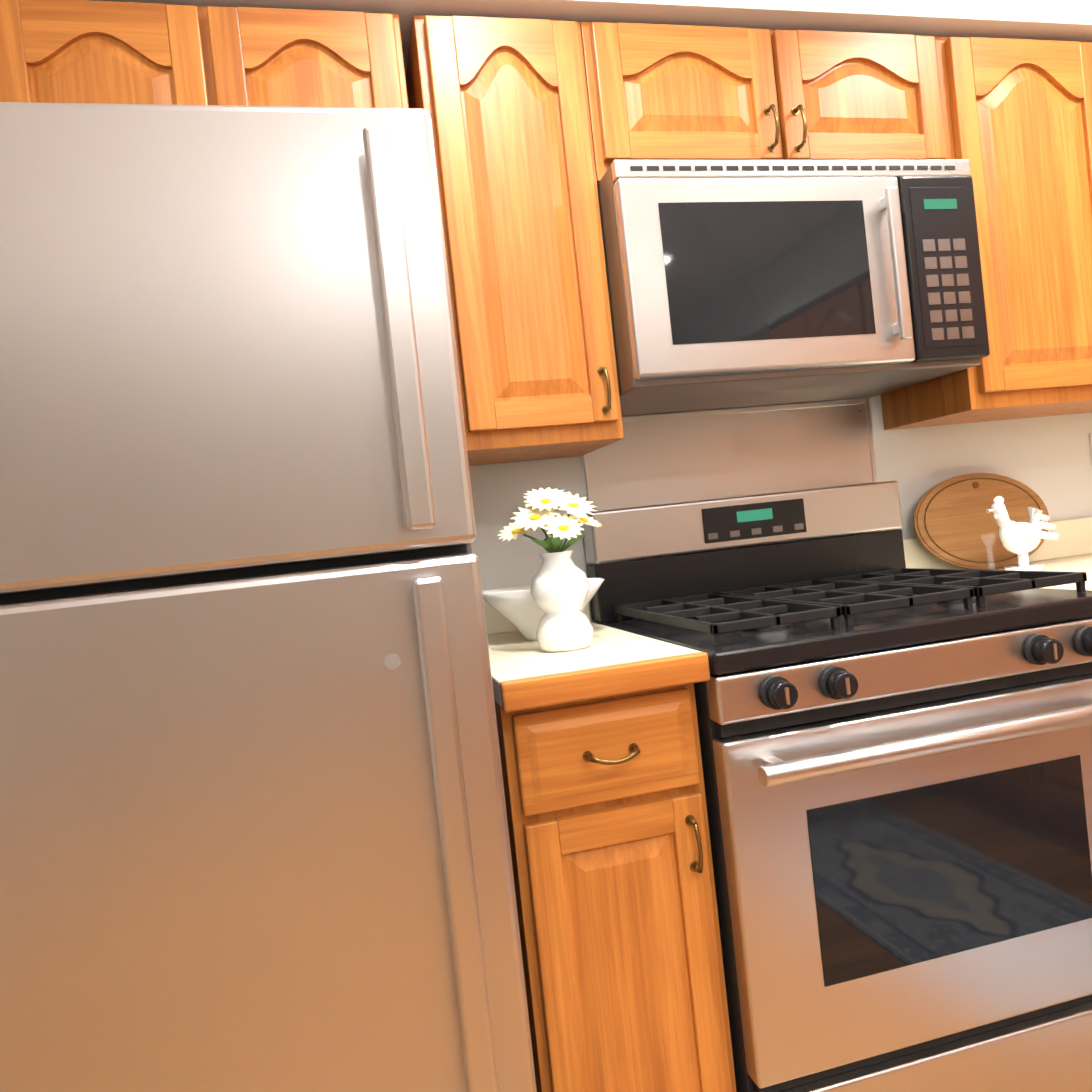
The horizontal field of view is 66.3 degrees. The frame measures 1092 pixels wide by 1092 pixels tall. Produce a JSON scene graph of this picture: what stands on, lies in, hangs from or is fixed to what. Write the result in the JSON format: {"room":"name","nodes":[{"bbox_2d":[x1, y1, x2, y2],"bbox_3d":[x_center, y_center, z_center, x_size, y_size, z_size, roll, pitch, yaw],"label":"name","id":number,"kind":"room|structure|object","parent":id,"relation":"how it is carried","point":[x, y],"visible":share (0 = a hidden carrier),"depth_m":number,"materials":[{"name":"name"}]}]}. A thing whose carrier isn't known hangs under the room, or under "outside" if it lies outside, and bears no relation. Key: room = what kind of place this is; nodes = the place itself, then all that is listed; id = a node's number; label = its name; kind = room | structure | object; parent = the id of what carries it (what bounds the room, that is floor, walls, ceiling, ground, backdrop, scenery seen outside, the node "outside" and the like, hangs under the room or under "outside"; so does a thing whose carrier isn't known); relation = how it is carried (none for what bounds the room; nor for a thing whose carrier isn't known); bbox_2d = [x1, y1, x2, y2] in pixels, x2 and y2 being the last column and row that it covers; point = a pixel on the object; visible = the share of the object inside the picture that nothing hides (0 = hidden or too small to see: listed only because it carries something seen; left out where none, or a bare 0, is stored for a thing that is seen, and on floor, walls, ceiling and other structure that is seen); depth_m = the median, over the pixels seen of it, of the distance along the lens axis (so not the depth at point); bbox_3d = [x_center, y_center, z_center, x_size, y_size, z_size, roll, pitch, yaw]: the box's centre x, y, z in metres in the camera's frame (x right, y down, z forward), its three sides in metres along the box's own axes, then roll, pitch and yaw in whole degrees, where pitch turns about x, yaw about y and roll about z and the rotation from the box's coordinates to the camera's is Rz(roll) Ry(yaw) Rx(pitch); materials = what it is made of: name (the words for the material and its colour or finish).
{"room":"kitchen","nodes":[
{"label":"kitchen","id":0,"kind":"room"},
{"bbox_2d":[87,0,1091,77],"bbox_3d":[0.032,-1.164,-0.214,5.196,0.310,4.198,-6,1,-14],"label":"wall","id":1,"kind":"structure","parent":0,"point":[1063,20],"depth_m":1.71,"materials":[{"name":"white paint"}]},
{"bbox_2d":[469,395,1091,624],"bbox_3d":[-0.357,-0.063,1.902,5.440,2.480,0.120,-6,1,-14],"label":"wall","id":2,"kind":"structure","parent":0,"point":[1047,460],"depth_m":2.16,"materials":[{"name":"white paint"}]},
{"bbox_2d":[0,0,408,107],"bbox_3d":[-0.619,-0.764,1.596,0.695,0.373,0.364,-6,1,-14],"label":"upper cabinet","id":3,"kind":"object","parent":2,"relation":"attached to","point":[78,51],"visible":0.38,"depth_m":1.45,"materials":[{"name":"brown wood"}]},
{"bbox_2d":[406,15,623,465],"bbox_3d":[-0.076,-0.600,1.724,0.325,0.818,0.364,-6,1,-14],"label":"upper cabinet","id":4,"kind":"object","parent":2,"relation":"attached to","point":[503,102],"visible":0.96,"depth_m":1.59,"materials":[{"name":"brown wood"}]},
{"bbox_2d":[583,399,877,511],"bbox_3d":[0.473,-0.104,2.034,0.766,0.460,0.008,-6,1,-14],"label":"panel","id":5,"kind":"object","parent":2,"relation":"attached to","point":[657,459],"visible":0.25,"depth_m":2.03,"materials":[{"name":"silver metal"}]},
{"bbox_2d":[580,22,946,183],"bbox_3d":[0.444,-0.912,1.853,0.804,0.311,0.364,-6,1,-14],"label":"upper cabinet","id":6,"kind":"object","parent":2,"relation":"attached to","point":[667,91],"visible":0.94,"depth_m":1.70,"materials":[{"name":"brown wood"}]},
{"bbox_2d":[597,159,989,415],"bbox_3d":[0.480,-0.546,1.815,0.775,0.420,0.443,-6,1,-14],"label":"microwave","id":7,"kind":"object","parent":6,"relation":"attached to","point":[739,283],"visible":0.96,"depth_m":1.63,"materials":[{"name":"silver metal"}]},
{"bbox_2d":[881,36,1091,429],"bbox_3d":[1.086,-0.729,2.024,0.477,0.818,0.328,-6,1,-14],"label":"upper cabinet","id":8,"kind":"object","parent":2,"relation":"attached to","point":[1017,118],"depth_m":1.86,"materials":[{"name":"brown wood"}]},
{"bbox_2d":[1089,434,1091,458],"bbox_3d":[1.526,-0.251,2.290,0.075,0.118,0.008,-6,1,-14],"label":"electrical outlet","id":9,"kind":"object","parent":2,"relation":"attached to","point":[1090,436],"visible":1,"depth_m":2.28,"materials":[{"name":"white plastic"}]},
{"bbox_3d":[0.496,1.185,-1.055,5.440,0.100,6.240,-6,1,-14],"label":"floor","id":10,"kind":"structure","parent":0,"visible":0},
{"bbox_2d":[0,102,536,1091],"bbox_3d":[-0.494,0.331,1.362,0.738,1.740,0.798,-6,1,-14],"label":"fridge","id":11,"kind":"object","parent":10,"relation":"on","point":[254,834],"visible":1,"depth_m":1.03,"materials":[{"name":"grey metal"}]},
{"bbox_2d":[494,683,736,1091],"bbox_3d":[0.070,0.683,1.593,0.322,0.914,0.658,-6,1,-14],"label":"base cabinet","id":12,"kind":"object","parent":10,"relation":"on","point":[613,872],"visible":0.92,"depth_m":1.31,"materials":[{"name":"brown wood"}]},
{"bbox_2d":[582,481,1091,1091],"bbox_3d":[0.611,0.477,1.682,0.792,1.204,0.724,-6,1,-14],"label":"stove","id":13,"kind":"object","parent":10,"relation":"on","point":[896,759],"visible":0.96,"depth_m":1.40,"materials":[{"name":"silver metal"}]},
{"bbox_3d":[2.372,0.450,0.555,0.658,0.914,1.100,-6,1,-14],"label":"cabinet","id":14,"kind":"object","parent":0,"visible":0},
{"bbox_2d":[482,589,709,712],"bbox_3d":[0.013,0.160,1.585,0.327,0.141,0.657,-6,1,-14],"label":"countertop","id":15,"kind":"structure","parent":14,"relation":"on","point":[607,662],"depth_m":1.30,"materials":[{"name":"beige laminate"}]},
{"bbox_2d":[483,578,604,640],"bbox_3d":[-0.002,0.133,1.702,0.262,0.108,0.168,-6,1,-14],"label":"bowl","id":16,"kind":"object","parent":15,"relation":"on","point":[520,609],"visible":0.38,"depth_m":1.65,"materials":[{"name":"white ceramic"}]},
{"bbox_2d":[497,488,600,651],"bbox_3d":[0.023,0.037,1.515,0.202,0.299,0.149,-6,1,-14],"label":"flower vase","id":17,"kind":"object","parent":15,"relation":"on","point":[560,587],"visible":1,"depth_m":1.49,"materials":[{"name":"white ceramic"}]},
{"bbox_2d":[903,516,1091,590],"bbox_3d":[1.287,0.019,1.891,0.699,0.141,0.660,-6,1,-14],"label":"countertop","id":18,"kind":"structure","parent":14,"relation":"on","point":[1072,552],"depth_m":2.20,"materials":[{"name":"beige laminate"}]},
{"bbox_2d":[912,473,1048,569],"bbox_3d":[1.111,-0.065,2.129,0.400,0.250,0.019,-6,-11,-14],"label":"cutting board","id":19,"kind":"object","parent":18,"relation":"on","point":[954,522],"visible":0.83,"depth_m":2.11,"materials":[{"name":"brown wood"}]},
{"bbox_2d":[982,534,995,568],"bbox_3d":[1.041,0.021,1.960,0.044,0.100,0.044,-6,1,-14],"label":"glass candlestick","id":20,"kind":"object","parent":18,"relation":"on","point":[991,549],"visible":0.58,"depth_m":1.96,"materials":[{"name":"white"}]},
{"bbox_2d":[986,496,1059,570],"bbox_3d":[1.135,-0.032,1.988,0.188,0.185,0.083,-6,1,-14],"label":"rooster figurine","id":21,"kind":"object","parent":18,"relation":"on","point":[1021,540],"visible":1,"depth_m":1.97,"materials":[{"name":"white ceramic"}]}
]}

